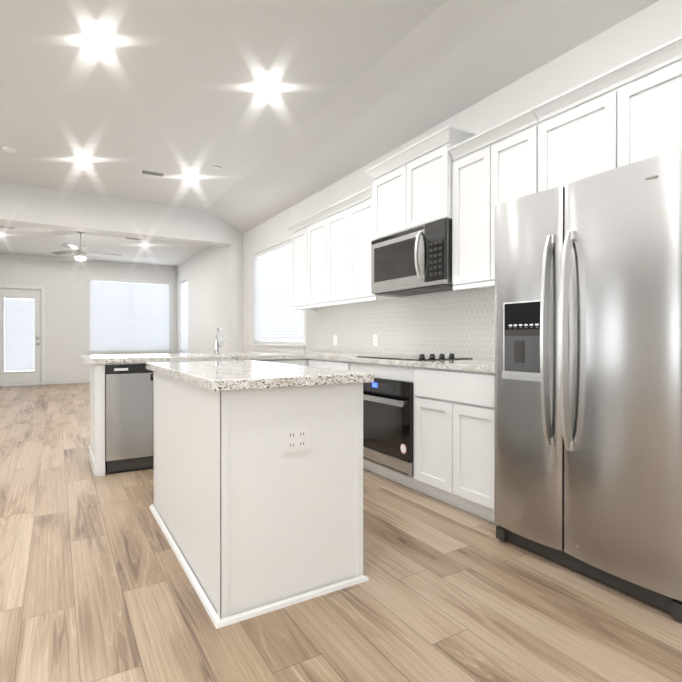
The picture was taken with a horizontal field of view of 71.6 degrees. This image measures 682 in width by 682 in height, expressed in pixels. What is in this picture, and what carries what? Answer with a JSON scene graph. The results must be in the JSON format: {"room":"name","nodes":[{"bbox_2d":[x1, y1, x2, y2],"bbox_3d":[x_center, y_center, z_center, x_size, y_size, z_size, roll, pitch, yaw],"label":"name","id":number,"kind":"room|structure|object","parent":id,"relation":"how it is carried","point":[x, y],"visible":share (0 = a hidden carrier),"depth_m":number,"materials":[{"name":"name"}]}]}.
{"room":"kitchen","nodes":[
{"label":"kitchen","id":0,"kind":"room"},
{"bbox_2d":[0,0,658,266],"bbox_3d":[-3.187,-2.051,4.543,6.320,0.420,15.200,0,0,-31],"label":"ceiling","id":1,"kind":"structure","parent":0,"point":[171,91],"depth_m":3.93,"materials":[{"name":"white paint"}]},
{"bbox_2d":[2,146,16,152],"bbox_3d":[-3.718,-2.147,5.308,0.140,0.034,0.140,0,0,-31],"label":"smoke detector","id":2,"kind":"object","parent":1,"relation":"attached to","point":[9,149],"visible":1,"depth_m":5.28,"materials":[{"name":"white plastic"}]},
{"bbox_2d":[74,156,91,161],"bbox_3d":[-3.066,-2.161,5.620,0.186,0.010,0.186,0,0,-31],"label":"recessed light","id":3,"kind":"object","parent":1,"relation":"in","point":[82,159],"visible":1,"depth_m":5.61,"materials":[{"name":"white"}]},
{"bbox_2d":[51,231,115,260],"bbox_3d":[-4.569,-1.713,8.511,1.132,0.530,1.209,0,0,-31],"label":"ceiling fan","id":4,"kind":"object","parent":1,"relation":"hanging from","point":[80,252],"visible":0.98,"depth_m":8.44,"materials":[{"name":"silver metal"}]},
{"bbox_2d":[83,32,111,48],"bbox_3d":[-1.740,-2.151,3.384,0.186,0.010,0.186,0,0,-31],"label":"recessed light","id":5,"kind":"object","parent":1,"relation":"in","point":[98,40],"visible":1,"depth_m":3.38,"materials":[{"name":"white"}]},
{"bbox_2d":[124,237,142,239],"bbox_3d":[-4.004,-1.975,9.131,0.320,0.010,0.120,0,0,-31],"label":"ceiling vent","id":6,"kind":"object","parent":1,"relation":"in","point":[133,238],"visible":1,"depth_m":9.10,"materials":[{"name":"white metal"}]},
{"bbox_2d":[139,169,165,176],"bbox_3d":[-2.425,-2.162,6.088,0.300,0.010,0.160,0,0,-31],"label":"ceiling vent","id":7,"kind":"object","parent":1,"relation":"in","point":[150,172],"visible":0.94,"depth_m":6.08,"materials":[{"name":"white metal"}]},
{"bbox_2d":[183,174,197,178],"bbox_3d":[-1.983,-2.163,6.226,0.186,0.010,0.186,0,0,-31],"label":"recessed light","id":8,"kind":"object","parent":1,"relation":"in","point":[189,176],"visible":1,"depth_m":6.21,"materials":[{"name":"white"}]},
{"bbox_2d":[257,81,278,92],"bbox_3d":[-0.623,-2.154,4.011,0.186,0.010,0.186,0,0,-31],"label":"recessed light","id":9,"kind":"object","parent":1,"relation":"in","point":[267,87],"visible":1,"depth_m":4.00,"materials":[{"name":"white"}]},
{"bbox_2d":[0,383,681,681],"bbox_3d":[-3.187,1.109,4.557,6.600,0.100,15.480,0,0,-31],"label":"floor","id":10,"kind":"structure","parent":0,"point":[96,585],"depth_m":1.91,"materials":[{"name":"brown wood"}]},
{"bbox_2d":[105,364,152,473],"bbox_3d":[-1.726,0.627,4.094,0.600,0.868,0.598,0,0,-31],"label":"dishwasher","id":11,"kind":"object","parent":10,"relation":"on","point":[128,417],"visible":0.46,"depth_m":3.81,"materials":[{"name":"grey metal"}]},
{"bbox_2d":[190,359,280,362],"bbox_3d":[-1.109,0.617,4.500,0.870,0.884,0.580,0,0,-31],"label":"base cabinet","id":12,"kind":"object","parent":10,"relation":"on","point":[274,360],"depth_m":4.45,"materials":[{"name":"white wood"}]},
{"bbox_2d":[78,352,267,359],"bbox_3d":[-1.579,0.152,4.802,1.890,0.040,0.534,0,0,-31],"label":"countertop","id":13,"kind":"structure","parent":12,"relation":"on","point":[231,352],"depth_m":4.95,"materials":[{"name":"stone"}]},
{"bbox_2d":[214,326,225,353],"bbox_3d":[-1.192,-0.007,4.732,0.121,0.276,0.213,0,0,-31],"label":"faucet","id":14,"kind":"object","parent":13,"relation":"on","point":[217,346],"visible":0.98,"depth_m":4.76,"materials":[{"name":"silver metal"}]},
{"bbox_2d":[82,353,304,363],"bbox_3d":[-1.191,0.154,4.160,1.890,0.040,0.134,0,0,-31],"label":"countertop","id":15,"kind":"structure","parent":12,"relation":"on","point":[227,357],"depth_m":4.03,"materials":[{"name":"stone"}]},
{"bbox_2d":[255,351,494,372],"bbox_3d":[0.149,0.154,4.165,0.999,0.040,3.410,0,0,-31],"label":"countertop","id":16,"kind":"structure","parent":12,"relation":"on","point":[481,365],"depth_m":3.48,"materials":[{"name":"stone"}]},
{"bbox_2d":[357,353,472,360],"bbox_3d":[0.567,0.115,3.804,0.535,0.041,0.800,0,0,-31],"label":"cooktop","id":17,"kind":"object","parent":16,"relation":"in","point":[424,357],"visible":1,"depth_m":3.60,"materials":[{"name":"black glass"}]},
{"bbox_2d":[149,371,368,628],"bbox_3d":[-0.549,0.625,2.563,0.689,0.885,1.475,0,0,-31],"label":"kitchen island","id":18,"kind":"object","parent":10,"relation":"on","point":[256,507],"visible":0.88,"depth_m":1.97,"materials":[{"name":"white wood"}]},
{"bbox_2d":[146,360,373,390],"bbox_3d":[-0.555,0.161,2.572,0.720,0.040,1.530,0,0,-31],"label":"island countertop","id":19,"kind":"structure","parent":18,"relation":"on","point":[230,375],"depth_m":2.09,"materials":[{"name":"stone"}]},
{"bbox_2d":[281,359,308,365],"bbox_3d":[-0.653,0.615,4.775,0.450,0.884,0.580,0,0,-31],"label":"base cabinet","id":20,"kind":"object","parent":10,"relation":"on","point":[304,362],"depth_m":4.57,"materials":[{"name":"white wood"}]},
{"bbox_2d":[309,359,320,367],"bbox_3d":[0.067,0.616,4.628,0.666,0.884,0.446,0,0,-31],"label":"base cabinet","id":21,"kind":"object","parent":10,"relation":"on","point":[312,362],"depth_m":4.51,"materials":[{"name":"white wood"}]},
{"bbox_2d":[321,360,408,466],"bbox_3d":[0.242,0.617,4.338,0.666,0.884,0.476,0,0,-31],"label":"base cabinet","id":22,"kind":"object","parent":10,"relation":"on","point":[391,372],"depth_m":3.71,"materials":[{"name":"white wood"}]},
{"bbox_2d":[363,378,412,477],"bbox_3d":[0.527,0.620,3.770,0.702,0.659,0.782,0,0,-31],"label":"wall oven","id":23,"kind":"object","parent":22,"relation":"in","point":[387,423],"visible":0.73,"depth_m":3.49,"materials":[{"name":"black glass"}]},
{"bbox_2d":[409,367,495,523],"bbox_3d":[0.983,0.623,3.109,0.666,0.884,0.814,0,0,-31],"label":"base cabinet","id":24,"kind":"object","parent":10,"relation":"on","point":[453,433],"depth_m":2.93,"materials":[{"name":"white wood"}]},
{"bbox_2d":[494,150,681,621],"bbox_3d":[1.338,0.173,2.311,0.848,1.790,0.903,0,0,-31],"label":"refrigerator","id":25,"kind":"object","parent":10,"relation":"on","point":[588,393],"visible":1,"depth_m":2.03,"materials":[{"name":"grey metal"}]},
{"bbox_2d":[0,0,681,378],"bbox_3d":[-3.187,-0.641,4.549,6.600,3.400,15.480,0,0,-31],"label":"wall","id":26,"kind":"structure","parent":0,"point":[218,274],"depth_m":7.56,"materials":[{"name":"white paint"}]},
{"bbox_2d":[0,288,41,385],"bbox_3d":[-7.436,-0.088,10.926,0.856,2.237,0.170,0,0,-31],"label":"back door","id":27,"kind":"structure","parent":26,"relation":"in","point":[20,337],"depth_m":10.92,"materials":[{"name":"white"}]},
{"bbox_2d":[89,281,157,351],"bbox_3d":[-5.423,-0.644,12.185,1.896,1.816,0.046,0,0,-31],"label":"living room window","id":28,"kind":"structure","parent":26,"relation":"in","point":[89,323],"depth_m":11.68,"materials":[{"name":"white plastic"}]},
{"bbox_2d":[88,277,170,351],"bbox_3d":[-5.379,-0.659,12.112,1.946,1.840,0.085,0,0,-31],"label":"window blind","id":29,"kind":"object","parent":28,"relation":"attached to","point":[129,314],"visible":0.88,"depth_m":12.10,"materials":[{"name":"white plastic"}]},
{"bbox_2d":[0,284,305,384],"bbox_3d":[-4.991,-0.117,7.562,6.340,2.325,8.220,0,0,-31],"label":"trim","id":30,"kind":"structure","parent":26,"relation":"attached to","point":[274,347],"depth_m":11.11,"materials":[{"name":"white wood"}]},
{"bbox_2d":[257,246,303,344],"bbox_3d":[-0.889,-0.682,7.039,0.046,1.456,1.846,0,0,-31],"label":"kitchen window","id":31,"kind":"structure","parent":26,"relation":"in","point":[264,341],"depth_m":7.09,"materials":[{"name":"white"}]},
{"bbox_2d":[254,240,303,343],"bbox_3d":[-0.941,-0.682,7.008,0.055,1.450,1.836,0,0,-31],"label":"window blind","id":32,"kind":"object","parent":31,"relation":"attached to","point":[278,318],"visible":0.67,"depth_m":7.06,"materials":[{"name":"white plastic"}]},
{"bbox_2d":[290,222,329,309],"bbox_3d":[-0.327,-0.892,5.583,0.346,0.972,0.502,0,0,-31],"label":"upper cabinet","id":33,"kind":"object","parent":26,"relation":"attached to","point":[296,230],"depth_m":5.60,"materials":[{"name":"white wood"}]},
{"bbox_2d":[302,210,321,305],"bbox_3d":[-0.116,-0.891,5.232,0.346,0.972,0.564,0,0,-31],"label":"upper cabinet","id":34,"kind":"object","parent":26,"relation":"attached to","point":[312,226],"depth_m":5.25,"materials":[{"name":"white wood"}]},
{"bbox_2d":[322,202,365,305],"bbox_3d":[0.111,-0.889,4.856,0.346,0.972,0.564,0,0,-31],"label":"upper cabinet","id":35,"kind":"object","parent":26,"relation":"attached to","point":[331,256],"depth_m":4.88,"materials":[{"name":"white wood"}]},
{"bbox_2d":[342,186,405,301],"bbox_3d":[0.323,-0.888,4.505,0.346,0.972,0.502,0,0,-31],"label":"upper cabinet","id":36,"kind":"object","parent":26,"relation":"attached to","point":[357,210],"depth_m":4.46,"materials":[{"name":"white wood"}]},
{"bbox_2d":[306,287,494,358],"bbox_3d":[0.511,-0.141,4.537,0.001,0.544,3.745,0,0,-31],"label":"tile backsplash","id":37,"kind":"structure","parent":26,"relation":"attached to","point":[458,323],"depth_m":4.28,"materials":[{"name":"white tile"}]},
{"bbox_2d":[333,335,336,344],"bbox_3d":[-0.069,-0.010,5.487,0.009,0.116,0.072,0,0,-31],"label":"outlet","id":38,"kind":"object","parent":37,"relation":"attached to","point":[334,336],"depth_m":5.48,"materials":[{"name":"white plastic"}]},
{"bbox_2d":[373,335,377,345],"bbox_3d":[0.350,-0.007,4.794,0.009,0.116,0.072,0,0,-31],"label":"outlet","id":39,"kind":"object","parent":37,"relation":"attached to","point":[375,340],"depth_m":4.79,"materials":[{"name":"white plastic"}]},
{"bbox_2d":[365,126,477,239],"bbox_3d":[0.666,-1.197,3.864,0.420,0.628,1.048,0,0,-31],"label":"upper cabinet","id":40,"kind":"object","parent":26,"relation":"attached to","point":[412,186],"visible":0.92,"depth_m":3.68,"materials":[{"name":"white wood"}]},
{"bbox_2d":[371,218,453,295],"bbox_3d":[0.650,-0.642,3.856,0.455,0.472,0.914,0,0,-31],"label":"microwave","id":41,"kind":"object","parent":40,"relation":"attached to","point":[415,261],"visible":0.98,"depth_m":3.68,"materials":[{"name":"silver metal"}]},
{"bbox_2d":[448,108,539,289],"bbox_3d":[1.107,-0.866,3.169,0.385,1.005,0.698,0,0,-31],"label":"upper cabinet","id":42,"kind":"object","parent":26,"relation":"attached to","point":[493,167],"visible":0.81,"depth_m":3.12,"materials":[{"name":"white wood"}]},
{"bbox_2d":[533,36,681,191],"bbox_3d":[1.883,-1.064,1.882,0.385,0.598,2.298,0,0,-31],"label":"upper cabinet","id":43,"kind":"object","parent":26,"relation":"attached to","point":[628,112],"visible":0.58,"depth_m":2.40,"materials":[{"name":"white wood"}]},
{"bbox_3d":[-3.935,-0.624,12.086,0.046,1.816,0.976,0,0,-31],"label":"nook window","id":44,"kind":"structure","parent":0,"visible":0},
{"bbox_2d":[179,279,187,351],"bbox_3d":[-3.987,-0.624,12.055,0.055,1.810,0.966,0,0,-31],"label":"window blind","id":45,"kind":"object","parent":44,"relation":"attached to","point":[184,317],"visible":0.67,"depth_m":12.10,"materials":[{"name":"white plastic"}]}
]}

